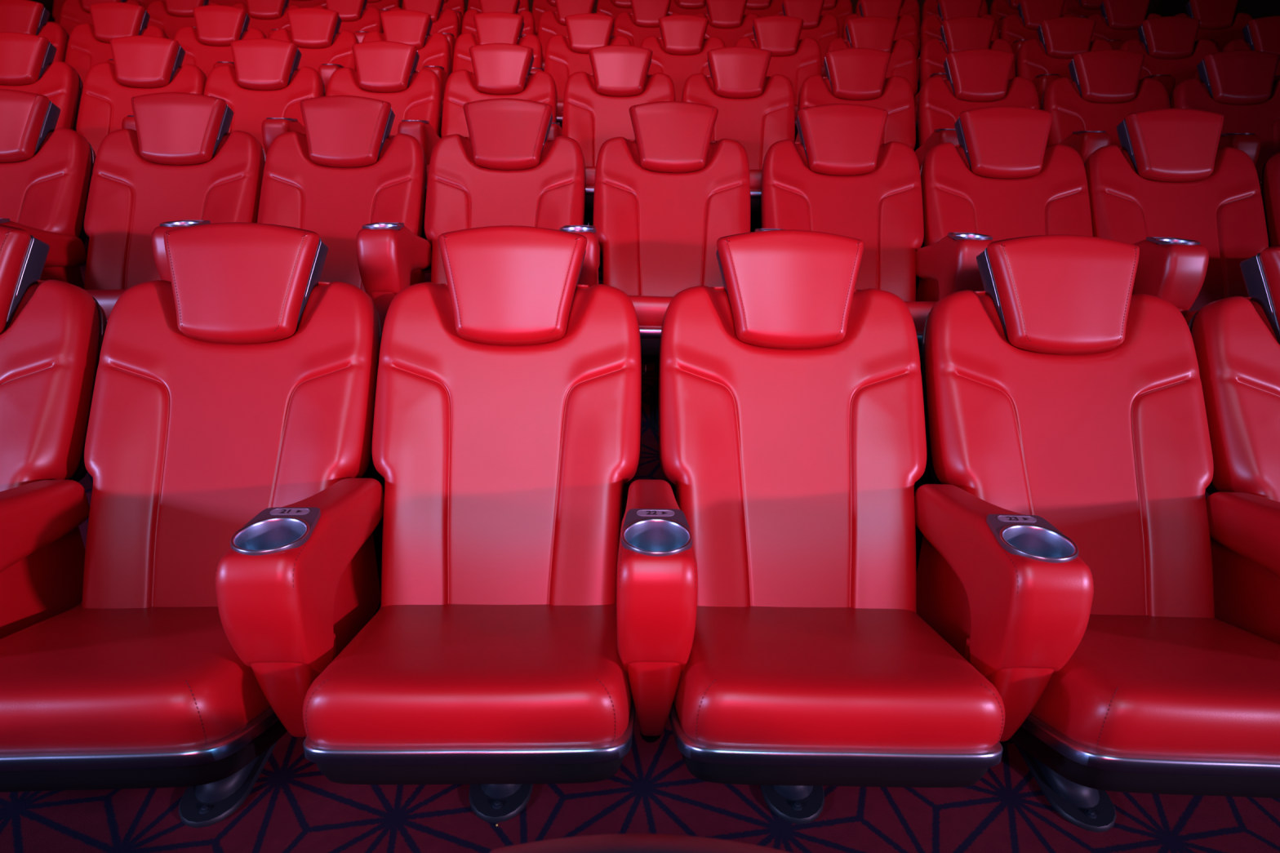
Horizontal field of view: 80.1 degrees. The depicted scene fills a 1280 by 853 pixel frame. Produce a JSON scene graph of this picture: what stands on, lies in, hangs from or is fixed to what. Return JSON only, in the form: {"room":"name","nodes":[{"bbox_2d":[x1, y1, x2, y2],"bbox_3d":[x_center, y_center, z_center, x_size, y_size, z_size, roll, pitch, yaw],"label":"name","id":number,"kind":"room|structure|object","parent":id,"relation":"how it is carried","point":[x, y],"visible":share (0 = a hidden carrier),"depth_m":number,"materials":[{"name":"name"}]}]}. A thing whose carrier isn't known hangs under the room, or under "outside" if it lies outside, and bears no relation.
{"room":"auditorium","nodes":[
{"label":"auditorium","id":0,"kind":"room"},
{"bbox_2d":[0,224,1279,852],"bbox_3d":[0.022,0.264,1.278,17.000,1.976,20.200,1,21,1],"label":"floor","id":1,"kind":"structure","parent":0,"point":[291,806],"depth_m":1.56,"materials":[{"name":"carpet"}]},
{"bbox_2d":[0,0,69,62],"bbox_3d":[-3.992,-2.092,4.726,0.593,1.110,0.976,-2,21,-7],"label":"seat","id":2,"kind":"object","parent":1,"relation":"on","point":[26,16],"visible":0.32,"depth_m":4.89,"materials":[{"name":"red leather"}]},
{"bbox_2d":[0,31,83,131],"bbox_3d":[-3.168,-1.344,3.696,0.593,1.110,0.976,-1,21,-5],"label":"seat","id":3,"kind":"object","parent":1,"relation":"on","point":[27,64],"visible":0.45,"depth_m":3.86,"materials":[{"name":"red leather"}]},
{"bbox_2d":[0,217,86,288],"bbox_3d":[-2.024,-0.385,2.679,0.124,0.717,0.757,-1,21,-4],"label":"armrest","id":4,"kind":"object","parent":1,"relation":"on","point":[66,252],"visible":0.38,"depth_m":2.61,"materials":[{"name":"red leather"}]},
{"bbox_2d":[0,480,89,639],"bbox_3d":[-1.199,0.400,1.552,0.124,0.717,0.757,0,21,-4],"label":"armrest","id":5,"kind":"object","parent":1,"relation":"on","point":[42,548],"visible":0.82,"depth_m":1.49,"materials":[{"name":"red leather"}]},
{"bbox_2d":[0,88,95,244],"bbox_3d":[-2.328,-0.574,2.610,0.593,1.110,0.976,-1,21,-5],"label":"seat","id":6,"kind":"object","parent":1,"relation":"on","point":[46,172],"visible":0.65,"depth_m":2.76,"materials":[{"name":"red leather"}]},
{"bbox_2d":[0,224,106,491],"bbox_3d":[-1.502,0.209,1.487,0.593,1.110,0.976,-1,21,-4],"label":"seat","id":7,"kind":"object","parent":1,"relation":"on","point":[52,331],"visible":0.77,"depth_m":1.65,"materials":[{"name":"red leather"}]},
{"bbox_2d":[46,0,127,23],"bbox_3d":[-5.017,-3.597,6.838,0.593,1.110,0.976,-2,21,-8],"label":"seat","id":8,"kind":"object","parent":1,"relation":"on","point":[57,4],"visible":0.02,"depth_m":6.88,"materials":[{"name":"red leather"}]},
{"bbox_2d":[58,0,142,35],"bbox_3d":[-4.206,-2.854,5.822,0.593,1.110,0.976,-2,21,-7],"label":"seat","id":9,"kind":"object","parent":1,"relation":"on","point":[73,13],"visible":0.17,"depth_m":5.95,"materials":[{"name":"red leather"}]},
{"bbox_2d":[64,1,168,84],"bbox_3d":[-3.384,-2.107,4.793,0.593,1.110,0.976,-1,21,-6],"label":"seat","id":10,"kind":"object","parent":1,"relation":"on","point":[88,44],"visible":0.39,"depth_m":4.93,"materials":[{"name":"red leather"}]},
{"bbox_2d":[121,115,136,130],"bbox_3d":[-2.256,-1.163,3.813,0.124,0.717,0.757,0,21,-4],"label":"cup holder armrest","id":11,"kind":"object","parent":1,"relation":"on","point":[128,122],"visible":0.09,"depth_m":3.35,"materials":[{"name":"red leather"}]},
{"bbox_2d":[75,35,207,156],"bbox_3d":[-2.538,-1.353,3.749,0.593,1.110,0.976,-1,21,-4],"label":"seat","id":12,"kind":"object","parent":1,"relation":"on","point":[144,64],"visible":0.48,"depth_m":3.89,"materials":[{"name":"red leather"}]},
{"bbox_2d":[84,92,266,322],"bbox_3d":[-1.705,-0.581,2.655,0.593,1.110,0.976,0,21,-3],"label":"seat","id":13,"kind":"object","parent":1,"relation":"on","point":[181,161],"visible":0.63,"depth_m":2.79,"materials":[{"name":"red leather"}]},
{"bbox_2d":[85,288,127,322],"bbox_3d":[-1.694,-0.398,2.495,0.532,0.192,0.535,0,21,-3],"label":"cushion","id":14,"kind":"object","parent":13,"relation":"on","point":[107,299],"depth_m":2.23,"materials":[{"name":"red leather"}]},
{"bbox_2d":[151,219,211,281],"bbox_3d":[-1.415,-0.389,2.715,0.124,0.717,0.757,0,21,-3],"label":"armrest","id":15,"kind":"object","parent":1,"relation":"on","point":[157,237],"visible":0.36,"depth_m":2.27,"materials":[{"name":"red leather"}]},
{"bbox_2d":[146,0,220,39],"bbox_3d":[-3.598,-2.870,5.890,0.593,1.110,0.976,-1,21,-6],"label":"seat","id":16,"kind":"object","parent":1,"relation":"on","point":[171,15],"visible":0.29,"depth_m":6.03,"materials":[{"name":"red leather"}]},
{"bbox_2d":[0,222,381,828],"bbox_3d":[-0.883,0.205,1.525,0.593,1.110,0.976,0,21,-3],"label":"seat","id":17,"kind":"object","parent":1,"relation":"on","point":[239,385],"visible":0.88,"depth_m":1.59,"materials":[{"name":"red leather"}]},
{"bbox_2d":[0,601,271,752],"bbox_3d":[-0.889,0.388,1.365,0.532,0.192,0.535,0,21,-3],"label":"cushion","id":18,"kind":"object","parent":17,"relation":"on","point":[89,677],"depth_m":1.16,"materials":[{"name":"red leather"}]},
{"bbox_2d":[173,4,266,77],"bbox_3d":[-2.755,-2.118,4.848,0.593,1.110,0.976,-1,21,-4],"label":"seat","id":19,"kind":"object","parent":1,"relation":"on","point":[217,26],"visible":0.38,"depth_m":4.99,"materials":[{"name":"red leather"}]},
{"bbox_2d":[204,38,325,155],"bbox_3d":[-1.949,-1.358,3.785,0.593,1.110,0.976,0,21,-3],"label":"seat","id":20,"kind":"object","parent":1,"relation":"on","point":[266,80],"visible":0.41,"depth_m":3.93,"materials":[{"name":"red leather"}]},
{"bbox_2d":[231,0,301,38],"bbox_3d":[-2.988,-2.882,5.946,0.593,1.110,0.976,-1,21,-5],"label":"seat","id":21,"kind":"object","parent":1,"relation":"on","point":[265,15],"visible":0.26,"depth_m":6.09,"materials":[{"name":"red leather"}]},
{"bbox_2d":[261,117,305,155],"bbox_3d":[-1.646,-1.165,3.844,0.124,0.717,0.757,0,21,-2],"label":"armrest","id":22,"kind":"object","parent":1,"relation":"on","point":[271,127],"visible":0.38,"depth_m":3.39,"materials":[{"name":"red leather"}]},
{"bbox_2d":[215,478,384,739],"bbox_3d":[-0.591,0.398,1.583,0.124,0.717,0.757,0,21,-2],"label":"armrest","id":23,"kind":"object","parent":1,"relation":"on","point":[296,584],"visible":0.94,"depth_m":1.23,"materials":[{"name":"red leather"}]},
{"bbox_2d":[288,0,326,8],"bbox_3d":[-3.192,-3.646,7.046,0.593,1.110,0.976,-1,21,-5],"label":"seat","id":24,"kind":"object","parent":1,"relation":"on","point":[302,3],"visible":0.09,"depth_m":7.20,"materials":[{"name":"red leather"}]},
{"bbox_2d":[269,7,359,71],"bbox_3d":[-2.165,-2.123,4.888,0.593,1.110,0.976,0,21,-3],"label":"seat","id":25,"kind":"object","parent":1,"relation":"on","point":[315,32],"visible":0.31,"depth_m":5.04,"materials":[{"name":"red leather"}]},
{"bbox_2d":[318,63,343,95],"bbox_3d":[-1.861,-1.931,4.948,0.124,0.717,0.757,0,21,-3],"label":"armrest","id":26,"kind":"object","parent":1,"relation":"on","point":[325,70],"visible":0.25,"depth_m":4.49,"materials":[{"name":"red leather"}]},
{"bbox_2d":[257,95,426,337],"bbox_3d":[-1.105,-0.582,2.683,0.593,1.110,0.976,0,21,-2],"label":"seat","id":27,"kind":"object","parent":1,"relation":"on","point":[347,172],"visible":0.52,"depth_m":2.82,"materials":[{"name":"red leather"}]},
{"bbox_2d":[312,0,383,33],"bbox_3d":[-2.378,-2.889,5.990,0.593,1.110,0.976,0,21,-4],"label":"seat","id":28,"kind":"object","parent":1,"relation":"on","point":[354,15],"visible":0.23,"depth_m":6.14,"materials":[{"name":"red leather"}]},
{"bbox_2d":[365,0,400,9],"bbox_3d":[-2.582,-3.654,7.092,0.593,1.110,0.976,0,21,-4],"label":"seat","id":29,"kind":"object","parent":1,"relation":"on","point":[380,4],"visible":0.09,"depth_m":7.25,"materials":[{"name":"red leather"}]},
{"bbox_2d":[325,40,442,137],"bbox_3d":[-1.338,-1.357,3.810,0.593,1.110,0.976,0,21,-2],"label":"seat","id":30,"kind":"object","parent":1,"relation":"on","point":[385,71],"visible":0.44,"depth_m":3.96,"materials":[{"name":"red leather"}]},
{"bbox_2d":[355,222,431,333],"bbox_3d":[-0.806,-0.387,2.737,0.124,0.717,0.757,0,21,-1],"label":"armrest","id":31,"kind":"object","parent":1,"relation":"on","point":[392,258],"visible":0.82,"depth_m":2.33,"materials":[{"name":"red leather"}]},
{"bbox_2d":[361,9,450,76],"bbox_3d":[-1.566,-2.124,4.916,0.593,1.110,0.976,0,21,-2],"label":"seat","id":32,"kind":"object","parent":1,"relation":"on","point":[411,27],"visible":0.35,"depth_m":5.06,"materials":[{"name":"red leather"}]},
{"bbox_2d":[397,120,439,215],"bbox_3d":[-1.036,-1.162,3.862,0.124,0.717,0.757,1,21,-1],"label":"armrest","id":33,"kind":"object","parent":1,"relation":"on","point":[421,130],"visible":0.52,"depth_m":3.42,"materials":[{"name":"red leather"}]},
{"bbox_2d":[389,0,459,39],"bbox_3d":[-1.767,-2.890,6.021,0.593,1.110,0.976,0,21,-2],"label":"seat","id":34,"kind":"object","parent":1,"relation":"on","point":[446,20],"visible":0.2,"depth_m":6.17,"materials":[{"name":"red leather"}]},
{"bbox_2d":[402,0,465,17],"bbox_3d":[-1.970,-3.656,7.126,0.593,1.110,0.976,0,21,-3],"label":"seat","id":35,"kind":"object","parent":1,"relation":"on","point":[456,5],"visible":0.05,"depth_m":7.28,"materials":[{"name":"red leather"}]},
{"bbox_2d":[422,66,448,137],"bbox_3d":[-1.251,-1.929,4.970,0.124,0.717,0.757,0,21,-1],"label":"armrest","id":36,"kind":"object","parent":1,"relation":"on","point":[441,73],"visible":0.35,"depth_m":4.54,"materials":[{"name":"red leather"}]},
{"bbox_2d":[302,225,641,822],"bbox_3d":[-0.289,0.206,1.548,0.593,1.110,0.976,0,21,-1],"label":"seat","id":37,"kind":"object","parent":1,"relation":"on","point":[506,436],"visible":0.97,"depth_m":1.59,"materials":[{"name":"red leather"}]},
{"bbox_2d":[302,602,631,746],"bbox_3d":[-0.273,0.390,1.388,0.532,0.192,0.535,0,21,-1],"label":"cushion","id":38,"kind":"object","parent":37,"relation":"on","point":[417,674],"depth_m":1.15,"materials":[{"name":"red leather"}]},
{"bbox_2d":[426,42,557,192],"bbox_3d":[-0.737,-1.351,3.821,0.593,1.110,0.976,1,21,0],"label":"seat","id":39,"kind":"object","parent":1,"relation":"on","point":[500,70],"visible":0.41,"depth_m":3.97,"materials":[{"name":"red leather"}]},
{"bbox_2d":[440,11,542,128],"bbox_3d":[-0.954,-2.120,4.931,0.593,1.110,0.976,1,21,-1],"label":"seat","id":40,"kind":"object","parent":1,"relation":"on","point":[491,27],"visible":0.32,"depth_m":5.08,"materials":[{"name":"red leather"}]},
{"bbox_2d":[452,0,535,68],"bbox_3d":[-1.155,-2.888,6.041,0.593,1.110,0.976,0,21,-1],"label":"seat","id":41,"kind":"object","parent":1,"relation":"on","point":[486,6],"visible":0.23,"depth_m":6.18,"materials":[{"name":"red leather"}]},
{"bbox_2d":[467,0,529,11],"bbox_3d":[-1.358,-3.655,7.149,0.593,1.110,0.976,0,21,-2],"label":"seat","id":42,"kind":"object","parent":1,"relation":"on","point":[473,4],"visible":0.08,"depth_m":7.30,"materials":[{"name":"red leather"}]},
{"bbox_2d":[424,97,586,284],"bbox_3d":[-0.505,-0.578,2.698,0.593,1.110,0.976,1,21,-1],"label":"seat","id":43,"kind":"object","parent":1,"relation":"on","point":[508,171],"visible":0.59,"depth_m":2.84,"materials":[{"name":"red leather"}]},
{"bbox_2d":[547,122,563,137],"bbox_3d":[-0.425,-1.153,3.866,0.124,0.717,0.757,1,21,0],"label":"cup holder armrest","id":44,"kind":"object","parent":1,"relation":"on","point":[555,131],"visible":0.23,"depth_m":3.41,"materials":[{"name":"red leather"}]},
{"bbox_2d":[532,0,593,36],"bbox_3d":[-0.746,-3.649,7.159,0.593,1.110,0.976,1,21,0],"label":"seat","id":45,"kind":"object","parent":1,"relation":"on","point":[539,6],"visible":0.1,"depth_m":7.30,"materials":[{"name":"red leather"}]},
{"bbox_2d":[537,0,608,71],"bbox_3d":[-0.543,-2.880,6.047,0.593,1.110,0.976,1,21,0],"label":"seat","id":46,"kind":"object","parent":1,"relation":"on","point":[551,23],"visible":0.27,"depth_m":6.19,"materials":[{"name":"red leather"}]},
{"bbox_2d":[559,225,599,285],"bbox_3d":[-0.196,-0.380,2.745,0.124,0.717,0.757,1,21,0],"label":"armrest","id":47,"kind":"object","parent":1,"relation":"on","point":[588,275],"visible":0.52,"depth_m":2.31,"materials":[{"name":"red leather"}]},
{"bbox_2d":[544,13,631,129],"bbox_3d":[-0.351,-2.111,4.934,0.593,1.110,0.976,1,21,0],"label":"seat","id":48,"kind":"object","parent":1,"relation":"on","point":[565,56],"visible":0.42,"depth_m":5.08,"materials":[{"name":"red leather"}]},
{"bbox_2d":[596,0,632,35],"bbox_3d":[-0.134,-3.639,7.158,0.593,1.110,0.976,1,21,1],"label":"seat","id":49,"kind":"object","parent":1,"relation":"on","point":[611,7],"visible":0.12,"depth_m":7.31,"materials":[{"name":"red leather"}]},
{"bbox_2d":[561,44,675,275],"bbox_3d":[-0.119,-1.340,3.819,0.593,1.110,0.976,1,21,1],"label":"seat","id":50,"kind":"object","parent":1,"relation":"on","point":[597,104],"visible":0.5,"depth_m":3.96,"materials":[{"name":"red leather"}]},
{"bbox_2d":[585,165,595,188],"bbox_3d":[-0.126,-1.157,3.658,0.532,0.192,0.535,1,21,1],"label":"cushion","id":51,"kind":"object","parent":50,"relation":"on","point":[589,170],"depth_m":3.39,"materials":[{"name":"red leather"}]},
{"bbox_2d":[489,834,790,852],"bbox_3d":[-0.004,1.040,0.460,0.593,1.110,0.976,1,21,1],"label":"seat","id":52,"kind":"object","parent":1,"relation":"on","point":[606,843],"visible":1,"depth_m":0.71,"materials":[{"name":"red leather"}]},
{"bbox_2d":[613,0,681,46],"bbox_3d":[0.069,-2.868,6.042,0.593,1.110,0.976,1,21,1],"label":"seat","id":53,"kind":"object","parent":1,"relation":"on","point":[642,23],"visible":0.28,"depth_m":6.19,"materials":[{"name":"red leather"}]},
{"bbox_2d":[592,100,750,432],"bbox_3d":[0.113,-0.568,2.699,0.593,1.110,0.976,1,21,1],"label":"seat","id":54,"kind":"object","parent":1,"relation":"on","point":[664,196],"visible":0.74,"depth_m":2.82,"materials":[{"name":"red leather"}]},
{"bbox_2d":[627,294,673,328],"bbox_3d":[0.107,-0.385,2.539,0.532,0.192,0.535,1,21,1],"label":"cushion","id":55,"kind":"object","parent":54,"relation":"on","point":[651,309],"depth_m":2.27,"materials":[{"name":"red leather"}]},
{"bbox_2d":[640,14,725,101],"bbox_3d":[0.271,-2.097,4.924,0.593,1.110,0.976,2,21,2],"label":"seat","id":56,"kind":"object","parent":1,"relation":"on","point":[681,52],"visible":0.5,"depth_m":5.07,"materials":[{"name":"red leather"}]},
{"bbox_2d":[667,0,708,15],"bbox_3d":[0.478,-3.624,7.146,0.593,1.110,0.976,2,21,2],"label":"seat","id":57,"kind":"object","parent":1,"relation":"on","point":[682,6],"visible":0.23,"depth_m":7.30,"materials":[{"name":"red leather"}]},
{"bbox_2d":[693,0,759,47],"bbox_3d":[0.680,-2.851,6.024,0.593,1.110,0.976,2,21,2],"label":"seat","id":58,"kind":"object","parent":1,"relation":"on","point":[727,21],"visible":0.34,"depth_m":6.17,"materials":[{"name":"red leather"}]},
{"bbox_2d":[681,46,795,227],"bbox_3d":[0.495,-1.324,3.803,0.593,1.110,0.976,2,21,2],"label":"seat","id":59,"kind":"object","parent":1,"relation":"on","point":[757,110],"visible":0.51,"depth_m":3.94,"materials":[{"name":"red leather"}]},
{"bbox_2d":[749,168,761,191],"bbox_3d":[0.483,-1.141,3.643,0.532,0.192,0.535,2,21,2],"label":"cushion","id":60,"kind":"object","parent":59,"relation":"on","point":[755,174],"depth_m":3.38,"materials":[{"name":"red leather"}]},
{"bbox_2d":[743,0,783,17],"bbox_3d":[1.090,-3.604,7.121,0.593,1.110,0.976,2,21,3],"label":"seat","id":61,"kind":"object","parent":1,"relation":"on","point":[762,8],"visible":0.2,"depth_m":7.26,"materials":[{"name":"red leather"}]},
{"bbox_2d":[734,15,822,142],"bbox_3d":[0.891,-2.078,4.900,0.593,1.110,0.976,2,21,3],"label":"seat","id":62,"kind":"object","parent":1,"relation":"on","point":[794,58],"visible":0.43,"depth_m":5.04,"materials":[{"name":"red leather"}]},
{"bbox_2d":[770,0,839,77],"bbox_3d":[1.291,-2.830,5.994,0.593,1.110,0.976,2,21,3],"label":"seat","id":63,"kind":"object","parent":1,"relation":"on","point":[824,28],"visible":0.23,"depth_m":6.13,"materials":[{"name":"red leather"}]},
{"bbox_2d":[658,229,1004,824],"bbox_3d":[0.335,0.213,1.556,0.593,1.110,0.976,1,21,0],"label":"seat","id":64,"kind":"object","parent":1,"relation":"on","point":[793,442],"visible":0.97,"depth_m":1.60,"materials":[{"name":"red leather"}]},
{"bbox_2d":[673,605,1004,750],"bbox_3d":[0.316,0.396,1.395,0.532,0.192,0.535,1,21,0],"label":"cushion","id":65,"kind":"object","parent":64,"relation":"on","point":[753,677],"depth_m":1.16,"materials":[{"name":"red leather"}]},
{"bbox_2d":[820,0,853,37],"bbox_3d":[1.700,-3.580,7.085,0.593,1.110,0.976,2,21,4],"label":"seat","id":66,"kind":"object","parent":1,"relation":"on","point":[841,9],"visible":0.11,"depth_m":7.22,"materials":[{"name":"red leather"}]},
{"bbox_2d":[760,103,937,370],"bbox_3d":[0.740,-0.552,2.685,0.593,1.110,0.976,2,21,2],"label":"seat","id":67,"kind":"object","parent":1,"relation":"on","point":[840,179],"visible":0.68,"depth_m":2.82,"materials":[{"name":"red leather"}]},
{"bbox_2d":[904,301,937,333],"bbox_3d":[0.729,-0.369,2.525,0.532,0.192,0.535,2,21,2],"label":"cushion","id":68,"kind":"object","parent":67,"relation":"on","point":[919,310],"depth_m":2.25,"materials":[{"name":"red leather"}]},
{"bbox_2d":[797,47,915,149],"bbox_3d":[1.098,-1.303,3.774,0.593,1.110,0.976,2,21,3],"label":"seat","id":69,"kind":"object","parent":1,"relation":"on","point":[855,75],"visible":0.38,"depth_m":3.92,"materials":[{"name":"red leather"}]},
{"bbox_2d":[824,16,918,151],"bbox_3d":[1.501,-2.054,4.864,0.593,1.110,0.976,2,21,4],"label":"seat","id":70,"kind":"object","parent":1,"relation":"on","point":[878,33],"visible":0.34,"depth_m":5.00,"materials":[{"name":"red leather"}]},
{"bbox_2d":[841,0,919,94],"bbox_3d":[1.901,-2.803,5.952,0.593,1.110,0.976,3,21,5],"label":"seat","id":71,"kind":"object","parent":1,"relation":"on","point":[907,28],"visible":0.3,"depth_m":6.09,"materials":[{"name":"red leather"}]},
{"bbox_2d":[854,0,919,58],"bbox_3d":[2.310,-3.552,7.037,0.593,1.110,0.976,3,21,5],"label":"seat","id":72,"kind":"object","parent":1,"relation":"on","point":[908,6],"visible":0.07,"depth_m":7.17,"materials":[{"name":"red leather"}]},
{"bbox_2d":[915,128,959,172],"bbox_3d":[1.404,-1.097,3.798,0.124,0.717,0.757,2,21,4],"label":"armrest","id":73,"kind":"object","parent":1,"relation":"on","point":[940,135],"visible":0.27,"depth_m":3.41,"materials":[{"name":"red leather"}]},
{"bbox_2d":[915,232,994,301],"bbox_3d":[1.024,-0.350,2.718,0.124,0.717,0.757,2,21,3],"label":"armrest","id":74,"kind":"object","parent":1,"relation":"on","point":[947,266],"visible":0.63,"depth_m":2.35,"materials":[{"name":"red leather"}]},
{"bbox_2d":[921,0,987,22],"bbox_3d":[2.919,-3.519,6.977,0.593,1.110,0.976,3,21,6],"label":"seat","id":75,"kind":"object","parent":1,"relation":"on","point":[930,6],"visible":0.15,"depth_m":7.15,"materials":[{"name":"red leather"}]},
{"bbox_2d":[920,0,998,53],"bbox_3d":[2.510,-2.772,5.898,0.593,1.110,0.976,3,21,6],"label":"seat","id":76,"kind":"object","parent":1,"relation":"on","point":[931,24],"visible":0.25,"depth_m":6.05,"materials":[{"name":"red leather"}]},
{"bbox_2d":[919,16,1015,91],"bbox_3d":[2.110,-2.025,4.815,0.593,1.110,0.976,3,21,5],"label":"seat","id":77,"kind":"object","parent":1,"relation":"on","point":[965,33],"visible":0.31,"depth_m":4.96,"materials":[{"name":"red leather"}]},
{"bbox_2d":[916,48,1039,147],"bbox_3d":[1.707,-1.277,3.731,0.593,1.110,0.976,3,21,5],"label":"seat","id":78,"kind":"object","parent":1,"relation":"on","point":[976,78],"visible":0.37,"depth_m":3.88,"materials":[{"name":"red leather"}]},
{"bbox_2d":[914,484,1093,742],"bbox_3d":[0.628,0.412,1.599,0.124,0.717,0.757,1,21,1],"label":"armrest","id":79,"kind":"object","parent":1,"relation":"on","point":[1011,593],"visible":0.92,"depth_m":1.24,"materials":[{"name":"red leather"}]},
{"bbox_2d":[989,0,1019,22],"bbox_3d":[3.526,-3.482,6.905,0.593,1.110,0.976,4,21,7],"label":"seat","id":80,"kind":"object","parent":1,"relation":"on","point":[998,8],"visible":0.09,"depth_m":7.08,"materials":[{"name":"red leather"}]},
{"bbox_2d":[920,106,1093,247],"bbox_3d":[1.333,-0.532,2.658,0.593,1.110,0.976,2,21,3],"label":"seat","id":81,"kind":"object","parent":1,"relation":"on","point":[1002,180],"visible":0.54,"depth_m":2.80,"materials":[{"name":"red leather"}]},
{"bbox_2d":[999,0,1076,44],"bbox_3d":[3.117,-2.737,5.831,0.593,1.110,0.976,4,21,7],"label":"seat","id":82,"kind":"object","parent":1,"relation":"on","point":[1013,28],"visible":0.3,"depth_m":5.99,"materials":[{"name":"red leather"}]},
{"bbox_2d":[1031,74,1062,109],"bbox_3d":[2.408,-1.816,4.831,0.124,0.717,0.757,3,21,6],"label":"armrest","id":83,"kind":"object","parent":1,"relation":"on","point":[1041,82],"visible":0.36,"depth_m":4.39,"materials":[{"name":"red leather"}]},
{"bbox_2d":[1015,16,1113,80],"bbox_3d":[2.718,-1.991,4.753,0.593,1.110,0.976,3,21,6],"label":"seat","id":84,"kind":"object","parent":1,"relation":"on","point":[1060,38],"visible":0.33,"depth_m":4.90,"materials":[{"name":"red leather"}]},
{"bbox_2d":[1060,0,1103,17],"bbox_3d":[4.131,-3.440,6.822,0.593,1.110,0.976,4,21,8],"label":"seat","id":85,"kind":"object","parent":1,"relation":"on","point":[1076,7],"visible":0.09,"depth_m":6.99,"materials":[{"name":"red leather"}]},
{"bbox_2d":[1058,130,1111,164],"bbox_3d":[2.012,-1.068,3.749,0.124,0.717,0.757,3,21,5],"label":"armrest","id":86,"kind":"object","parent":1,"relation":"on","point":[1085,142],"visible":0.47,"depth_m":3.30,"materials":[{"name":"red leather"}]},
{"bbox_2d":[921,234,1279,832],"bbox_3d":[0.943,0.226,1.548,0.593,1.110,0.976,1,21,1],"label":"seat","id":87,"kind":"object","parent":1,"relation":"on","point":[1061,394],"visible":0.92,"depth_m":1.62,"materials":[{"name":"red leather"}]},
{"bbox_2d":[1030,613,1279,759],"bbox_3d":[0.930,0.409,1.388,0.532,0.192,0.535,1,21,1],"label":"cushion","id":88,"kind":"object","parent":87,"relation":"on","point":[1135,686],"depth_m":1.18,"materials":[{"name":"red leather"}]},
{"bbox_2d":[1040,48,1170,147],"bbox_3d":[2.322,-1.245,3.674,0.593,1.110,0.976,3,21,6],"label":"seat","id":89,"kind":"object","parent":1,"relation":"on","point":[1104,86],"visible":0.39,"depth_m":3.82,"materials":[{"name":"red leather"}]},
{"bbox_2d":[1087,0,1162,42],"bbox_3d":[3.723,-2.697,5.752,0.593,1.110,0.976,4,21,8],"label":"seat","id":90,"kind":"object","parent":1,"relation":"on","point":[1120,20],"visible":0.28,"depth_m":5.90,"materials":[{"name":"red leather"}]},
{"bbox_2d":[1118,16,1218,87],"bbox_3d":[3.324,-1.953,4.679,0.593,1.110,0.976,4,21,8],"label":"seat","id":91,"kind":"object","parent":1,"relation":"on","point":[1169,46],"visible":0.36,"depth_m":4.82,"materials":[{"name":"red leather"}]},
{"bbox_2d":[1132,236,1208,315],"bbox_3d":[1.632,-0.327,2.683,0.124,0.717,0.757,2,21,4],"label":"armrest","id":92,"kind":"object","parent":1,"relation":"on","point":[1171,269],"visible":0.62,"depth_m":2.26,"materials":[{"name":"red leather"}]},
{"bbox_2d":[1084,107,1268,322],"bbox_3d":[1.922,-0.507,2.618,0.593,1.110,0.976,3,21,5],"label":"seat","id":93,"kind":"object","parent":1,"relation":"on","point":[1169,175],"visible":0.6,"depth_m":2.75,"materials":[{"name":"red leather"}]},
{"bbox_2d":[1183,310,1198,322],"bbox_3d":[1.901,-0.324,2.458,0.532,0.192,0.535,3,21,5],"label":"cushion","id":94,"kind":"object","parent":93,"relation":"on","point":[1188,315],"depth_m":2.29,"materials":[{"name":"red leather"}]},
{"bbox_2d":[1174,0,1253,52],"bbox_3d":[4.326,-2.652,5.661,0.593,1.110,0.976,4,21,9],"label":"seat","id":95,"kind":"object","parent":1,"relation":"on","point":[1219,23],"visible":0.31,"depth_m":5.80,"materials":[{"name":"red leather"}]},
{"bbox_2d":[1168,49,1279,174],"bbox_3d":[2.928,-1.208,3.604,0.593,1.110,0.976,4,21,7],"label":"seat","id":96,"kind":"object","parent":1,"relation":"on","point":[1241,86],"visible":0.48,"depth_m":3.75,"materials":[{"name":"red leather"}]},
{"bbox_2d":[1186,244,1279,502],"bbox_3d":[1.546,0.244,1.527,0.593,1.110,0.976,2,21,3],"label":"seat","id":97,"kind":"object","parent":1,"relation":"on","point":[1236,340],"visible":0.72,"depth_m":1.68,"materials":[{"name":"red leather"}]},
{"bbox_2d":[1217,133,1261,165],"bbox_3d":[2.618,-1.034,3.686,0.124,0.717,0.757,3,21,7],"label":"armrest","id":98,"kind":"object","parent":1,"relation":"on","point":[1249,143],"visible":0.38,"depth_m":3.23,"materials":[{"name":"red leather"}]},
{"bbox_2d":[1205,492,1279,644],"bbox_3d":[1.237,0.428,1.584,0.124,0.717,0.757,2,21,2],"label":"armrest","id":99,"kind":"object","parent":1,"relation":"on","point":[1244,528],"visible":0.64,"depth_m":1.52,"materials":[{"name":"red leather"}]},
{"bbox_2d":[1221,15,1279,75],"bbox_3d":[3.928,-1.909,4.592,0.593,1.110,0.976,4,21,9],"label":"seat","id":100,"kind":"object","parent":1,"relation":"on","point":[1263,33],"visible":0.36,"depth_m":4.75,"materials":[{"name":"red leather"}]},
{"bbox_2d":[1257,151,1279,247],"bbox_3d":[2.549,-0.475,2.560,0.593,1.110,0.976,3,21,6],"label":"seat","id":101,"kind":"object","parent":1,"relation":"on","point":[1268,176],"visible":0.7,"depth_m":2.77,"materials":[{"name":"red leather"}]},
{"bbox_2d":[29,0,1279,34],"bbox_3d":[0.359,-5.524,9.980,17.000,6.586,0.200,1,21,1],"label":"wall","id":102,"kind":"structure","parent":0,"point":[1256,9],"depth_m":9.73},
{"bbox_2d":[616,479,697,742],"bbox_3d":[0.019,0.402,1.598,0.124,0.717,0.757,1,21,-1],"label":"armrest","id":103,"kind":"object","parent":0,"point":[657,584],"visible":0.98,"depth_m":1.19,"materials":[{"name":"red leather"}]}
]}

